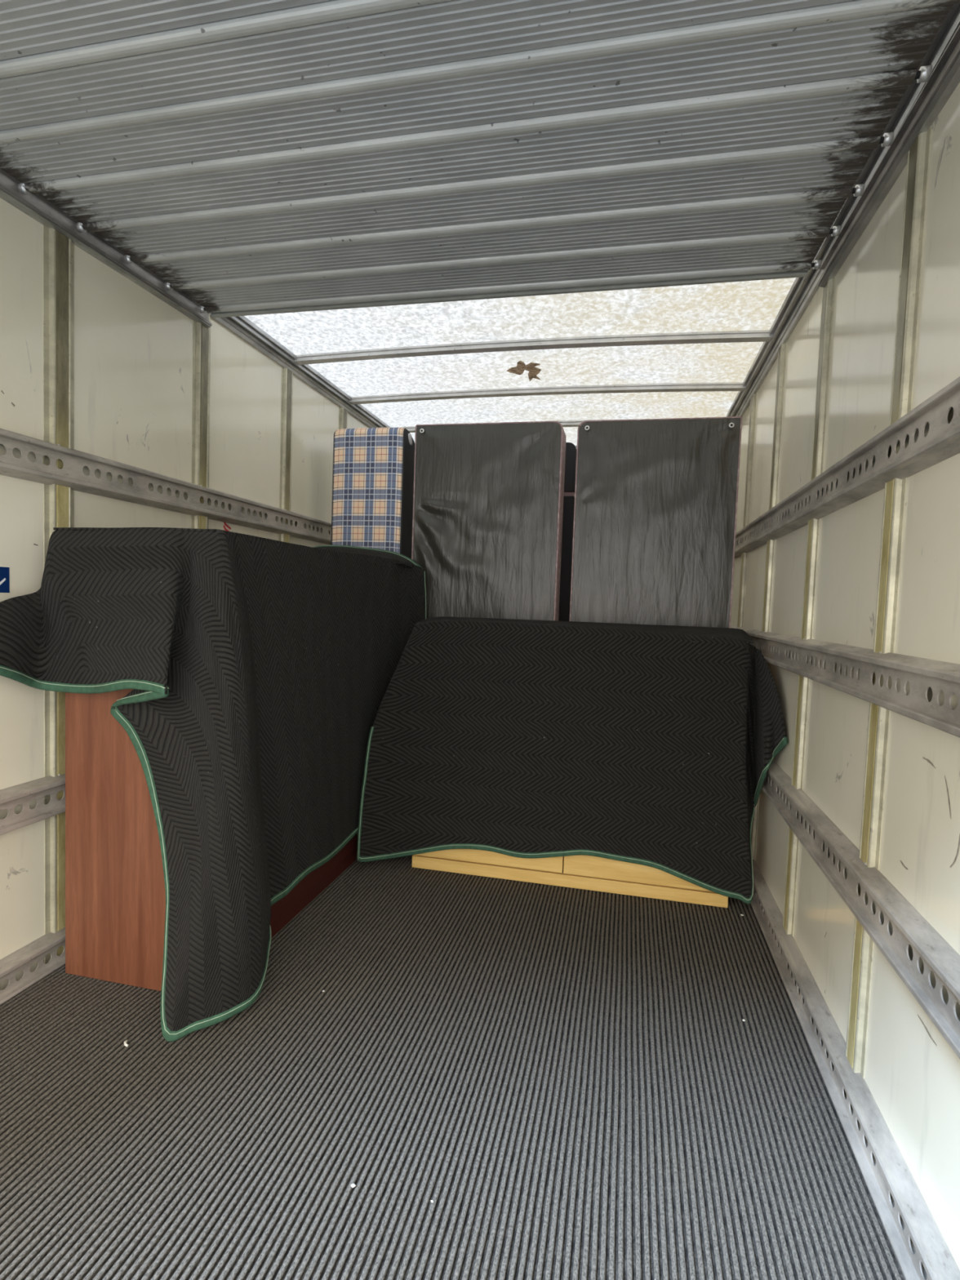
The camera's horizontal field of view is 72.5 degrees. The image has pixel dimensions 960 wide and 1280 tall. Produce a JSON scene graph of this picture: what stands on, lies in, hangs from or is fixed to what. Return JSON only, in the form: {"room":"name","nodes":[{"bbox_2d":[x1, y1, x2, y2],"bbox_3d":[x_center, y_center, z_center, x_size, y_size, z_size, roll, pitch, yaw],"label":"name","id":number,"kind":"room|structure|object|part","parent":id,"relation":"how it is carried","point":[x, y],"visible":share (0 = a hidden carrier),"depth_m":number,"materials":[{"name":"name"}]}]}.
{"room":"cargo space","nodes":[
{"label":"cargo space","id":0,"kind":"room"},
{"bbox_2d":[0,197,368,990],"bbox_3d":[-0.998,-0.179,2.544,0.020,2.170,4.670,3,3,13],"label":"wall","id":1,"kind":"structure","parent":0,"point":[133,350],"depth_m":1.95,"materials":[{"name":"white plastic"}]},
{"bbox_2d":[0,566,9,592],"bbox_3d":[-1.199,-0.149,1.609,0.002,0.064,0.092,3,3,13],"label":"sticker","id":2,"kind":"object","parent":1,"relation":"attached to","point":[4,571],"visible":1,"depth_m":1.64,"materials":[{"name":"blue plastic"}]},
{"bbox_2d":[0,773,65,835],"bbox_3d":[-0.993,0.392,2.550,0.040,0.114,4.590,3,3,13],"label":"rail","id":3,"kind":"object","parent":1,"relation":"attached to","point":[23,793],"visible":0.09,"depth_m":1.71,"materials":[{"name":"metal"}]},
{"bbox_2d":[0,927,65,1004],"bbox_3d":[-1.006,0.822,2.574,0.044,0.089,4.590,3,3,13],"label":"rail","id":4,"kind":"object","parent":1,"relation":"attached to","point":[22,958],"visible":0.09,"depth_m":1.74,"materials":[{"name":"silver metal"}]},
{"bbox_2d":[43,224,74,964],"bbox_3d":[-1.152,-0.122,1.799,0.013,2.050,0.096,3,3,13],"label":"wall post","id":5,"kind":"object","parent":1,"relation":"attached to","point":[58,249],"depth_m":1.77,"materials":[{"name":"beige metal"}]},
{"bbox_2d":[0,168,212,328],"bbox_3d":[-1.215,-1.013,1.290,0.030,0.220,2.170,3,3,13],"label":"track","id":6,"kind":"object","parent":1,"relation":"attached to","point":[36,206],"visible":0.88,"depth_m":1.84,"materials":[{"name":"metal"}]},
{"bbox_2d":[0,428,331,544],"bbox_3d":[-0.962,-0.508,2.499,0.040,0.114,4.590,3,3,13],"label":"rail","id":7,"kind":"object","parent":1,"relation":"attached to","point":[71,475],"visible":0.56,"depth_m":2.03,"materials":[{"name":"metal"}]},
{"bbox_2d":[191,313,210,528],"bbox_3d":[-1.018,-0.151,2.385,0.013,2.050,0.096,3,3,13],"label":"trim","id":8,"kind":"structure","parent":1,"relation":"attached to","point":[201,333],"depth_m":2.33,"materials":[{"name":"beige metal"}]},
{"bbox_2d":[223,522,231,531],"bbox_3d":[-0.978,-0.427,2.533,0.001,0.068,0.050,3,3,13],"label":"sticker","id":9,"kind":"object","parent":1,"relation":"attached to","point":[225,524],"visible":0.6,"depth_m":2.53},
{"bbox_2d":[278,366,293,542],"bbox_3d":[-0.886,-0.179,2.966,0.013,2.050,0.096,3,3,13],"label":"trim","id":10,"kind":"structure","parent":1,"relation":"attached to","point":[286,397],"depth_m":2.91,"materials":[{"name":"beige metal"}]},
{"bbox_2d":[209,312,391,427],"bbox_3d":[-0.924,-1.203,2.477,0.058,0.054,4.670,3,3,13],"label":"trim","id":11,"kind":"structure","parent":1,"relation":"attached to","point":[242,326],"depth_m":2.90,"materials":[{"name":"metal"}]},
{"bbox_2d":[338,407,347,429],"bbox_3d":[-0.757,-0.206,3.534,0.013,2.050,0.096,3,3,13],"label":"trim","id":12,"kind":"structure","parent":1,"relation":"attached to","point":[343,413],"depth_m":3.45,"materials":[{"name":"beige metal"}]},
{"bbox_2d":[0,0,959,317],"bbox_3d":[-0.232,-0.986,1.090,1.985,0.174,2.094,3,3,13],"label":"roller shutter","id":13,"kind":"object","parent":1,"relation":"attached to","point":[254,157],"visible":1,"depth_m":1.36,"materials":[{"name":"metal"}]},
{"bbox_2d":[0,854,906,1279],"bbox_3d":[-0.027,0.927,2.377,2.050,0.030,4.670,3,3,13],"label":"floor","id":14,"kind":"structure","parent":0,"point":[576,1085],"depth_m":1.34,"materials":[{"name":"rubber"}]},
{"bbox_2d":[124,1039,128,1047],"bbox_3d":[-0.815,0.929,1.508,0.010,0.007,0.023,0,4,-32],"label":"crumb","id":15,"kind":"object","parent":14,"relation":"on","point":[126,1040],"visible":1,"depth_m":1.50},
{"bbox_2d":[65,688,357,991],"bbox_3d":[-0.754,0.296,2.311,0.445,1.184,1.266,3,3,13],"label":"base cabinet","id":16,"kind":"object","parent":14,"relation":"on","point":[115,892],"visible":0.19,"depth_m":1.73,"materials":[{"name":"brown wood"}]},
{"bbox_3d":[-0.891,0.336,1.707,0.439,1.162,0.018,3,3,13],"label":"panel","id":17,"kind":"part","parent":16,"relation":"part of","materials":[{"name":"brown wood"}]},
{"bbox_2d":[0,527,426,1041],"bbox_3d":[-0.727,0.246,2.244,0.678,1.288,1.712,3,3,13],"label":"blanket","id":18,"kind":"object","parent":16,"relation":"on","point":[260,671],"visible":0.93,"depth_m":1.64,"materials":[{"name":"black fabric"}]},
{"bbox_3d":[-0.551,0.289,2.265,0.019,1.108,1.224,3,3,13],"label":"panel","id":19,"kind":"part","parent":16,"relation":"part of","materials":[{"name":"brown wood"}]},
{"bbox_2d":[330,427,414,559],"bbox_3d":[-0.539,-0.081,3.214,0.372,1.859,0.178,3,3,13],"label":"mattress","id":20,"kind":"object","parent":14,"relation":"on","point":[373,475],"visible":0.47,"depth_m":3.10,"materials":[{"name":"fabric"}]},
{"bbox_3d":[-0.709,-0.088,3.254,0.010,1.856,0.174,3,3,13],"label":"panel","id":21,"kind":"part","parent":20,"relation":"part of","materials":[{"name":"white fabric"}]},
{"bbox_3d":[-0.370,-0.071,3.177,0.010,1.856,0.174,3,3,13],"label":"panel","id":22,"kind":"part","parent":20,"relation":"part of","materials":[{"name":"black fabric"}]},
{"bbox_2d":[411,421,566,621],"bbox_3d":[0.018,-0.061,3.096,0.686,1.860,0.186,3,3,13],"label":"bed base","id":23,"kind":"object","parent":14,"relation":"on","point":[488,497],"visible":0.44,"depth_m":2.99,"materials":[{"name":"fabric"}]},
{"bbox_2d":[558,442,576,621],"bbox_3d":[0.174,-0.068,3.376,0.570,1.853,0.060,3,3,13],"label":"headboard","id":24,"kind":"object","parent":14,"relation":"on","point":[571,449],"visible":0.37,"depth_m":3.26,"materials":[{"name":"black fabric"}]},
{"bbox_2d":[412,848,728,907],"bbox_3d":[0.368,0.442,2.626,1.182,0.935,0.443,3,3,13],"label":"dresser","id":25,"kind":"object","parent":14,"relation":"on","point":[590,873],"visible":0.2,"depth_m":2.42,"materials":[{"name":"beige wood"}]},
{"bbox_3d":[0.058,0.742,2.644,0.586,0.212,0.304,3,3,13],"label":"drawer","id":26,"kind":"part","parent":25,"relation":"part of","materials":[{"name":"brown wood"}]},
{"bbox_2d":[356,616,787,904],"bbox_3d":[0.321,0.405,2.562,1.486,0.944,0.628,3,3,13],"label":"blanket","id":27,"kind":"object","parent":25,"relation":"on","point":[651,745],"visible":1,"depth_m":2.38,"materials":[{"name":"black fabric"}]},
{"bbox_3d":[0.630,0.770,2.515,0.580,0.212,0.304,3,3,13],"label":"drawer","id":28,"kind":"part","parent":25,"relation":"part of","materials":[{"name":"brown wood"}]},
{"bbox_2d":[569,416,742,627],"bbox_3d":[0.748,-0.025,2.933,0.681,1.858,0.182,3,3,13],"label":"bed base","id":29,"kind":"object","parent":14,"relation":"on","point":[656,500],"visible":0.48,"depth_m":2.82,"materials":[{"name":"fabric"}]},
{"bbox_2d":[584,425,589,430],"bbox_3d":[0.468,-0.927,2.861,0.022,0.022,0.003,3,3,13],"label":"socket","id":30,"kind":"object","parent":29,"relation":"attached to","point":[586,427],"depth_m":2.86,"materials":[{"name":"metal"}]},
{"bbox_2d":[728,422,734,427],"bbox_3d":[1.050,-0.896,2.730,0.022,0.022,0.003,3,3,13],"label":"socket","id":31,"kind":"object","parent":29,"relation":"attached to","point":[731,424],"depth_m":2.73,"materials":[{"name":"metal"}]},
{"bbox_2d":[393,419,607,432],"bbox_3d":[0.406,-1.256,3.832,1.970,0.039,0.056,3,3,13],"label":"trim","id":32,"kind":"structure","parent":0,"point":[564,423],"depth_m":3.79,"materials":[{"name":"metal"}]},
{"bbox_2d":[244,277,795,444],"bbox_3d":[0.048,-1.193,2.257,2.090,0.017,4.670,3,3,13],"label":"ceiling","id":33,"kind":"structure","parent":0,"point":[745,305],"depth_m":2.75,"materials":[{"name":"white plastic"}]},
{"bbox_2d":[506,360,541,381],"bbox_3d":[0.206,-1.235,3.012,0.165,0.004,0.265,3,3,13],"label":"dead leaf","id":34,"kind":"object","parent":33,"relation":"attached to","point":[521,366],"visible":1,"depth_m":2.98,"materials":[{"name":"brown plant"}]},
{"bbox_2d":[730,82,959,1269],"bbox_3d":[1.019,-0.082,2.090,0.020,2.170,4.670,3,3,13],"label":"wall","id":35,"kind":"structure","parent":0,"point":[912,1073],"depth_m":1.39,"materials":[{"name":"white plastic"}]},
{"bbox_2d":[294,329,772,364],"bbox_3d":[0.144,-1.200,2.684,1.970,0.039,0.056,3,3,13],"label":"trim","id":36,"kind":"structure","parent":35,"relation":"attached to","point":[757,335],"depth_m":2.64,"materials":[{"name":"metal"}]},
{"bbox_2d":[349,382,745,404],"bbox_3d":[0.274,-1.227,3.252,1.970,0.039,0.056,3,3,13],"label":"trim","id":37,"kind":"structure","parent":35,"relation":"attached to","point":[730,386],"depth_m":3.22,"materials":[{"name":"metal"}]},
{"bbox_2d":[737,392,756,627],"bbox_3d":[1.228,-0.111,3.087,0.013,2.050,0.096,3,3,13],"label":"trim","id":38,"kind":"structure","parent":35,"relation":"attached to","point":[753,398],"depth_m":3.04,"materials":[{"name":"beige metal"}]},
{"bbox_2d":[751,342,786,861],"bbox_3d":[1.099,-0.084,2.519,0.013,2.050,0.096,3,3,13],"label":"trim","id":39,"kind":"structure","parent":35,"relation":"attached to","point":[782,349],"depth_m":2.48,"materials":[{"name":"beige metal"}]},
{"bbox_2d":[781,275,835,952],"bbox_3d":[0.967,-0.056,1.938,0.013,2.050,0.096,3,3,13],"label":"wall post","id":40,"kind":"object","parent":35,"relation":"attached to","point":[828,294],"depth_m":1.91,"materials":[{"name":"beige metal"}]},
{"bbox_2d":[725,0,959,417],"bbox_3d":[1.017,-1.110,2.040,0.058,0.054,4.670,3,3,13],"label":"trim","id":41,"kind":"structure","parent":35,"relation":"attached to","point":[802,290],"depth_m":1.95,"materials":[{"name":"metal"}]},
{"bbox_2d":[730,625,959,737],"bbox_3d":[0.981,0.043,2.084,0.040,0.114,4.590,3,3,13],"label":"rail","id":42,"kind":"object","parent":35,"relation":"attached to","point":[922,673],"visible":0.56,"depth_m":1.30,"materials":[{"name":"metal"}]},
{"bbox_2d":[734,376,959,558],"bbox_3d":[0.997,-0.414,2.058,0.040,0.114,4.590,3,3,13],"label":"rail","id":43,"kind":"object","parent":35,"relation":"attached to","point":[942,442],"visible":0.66,"depth_m":1.39,"materials":[{"name":"metal"}]},
{"bbox_2d":[750,859,959,1279],"bbox_3d":[0.948,0.915,2.134,0.044,0.089,4.590,3,3,13],"label":"rail","id":44,"kind":"object","parent":35,"relation":"attached to","point":[921,1250],"visible":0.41,"depth_m":1.28,"materials":[{"name":"silver metal"}]},
{"bbox_2d":[761,760,959,1058],"bbox_3d":[0.965,0.486,2.109,0.040,0.114,4.590,3,3,13],"label":"rail","id":45,"kind":"object","parent":35,"relation":"attached to","point":[909,926],"visible":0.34,"depth_m":1.24,"materials":[{"name":"metal"}]},
{"bbox_2d":[844,125,931,1111],"bbox_3d":[0.833,-0.027,1.352,0.013,2.050,0.096,3,3,13],"label":"wall post","id":46,"kind":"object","parent":35,"relation":"attached to","point":[918,156],"depth_m":1.33,"materials":[{"name":"beige metal"}]},
{"bbox_2d":[817,25,959,287],"bbox_3d":[0.753,-0.918,0.847,0.030,0.220,2.170,3,3,13],"label":"track","id":47,"kind":"object","parent":35,"relation":"attached to","point":[944,77],"visible":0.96,"depth_m":1.36,"materials":[{"name":"metal"}]}
]}

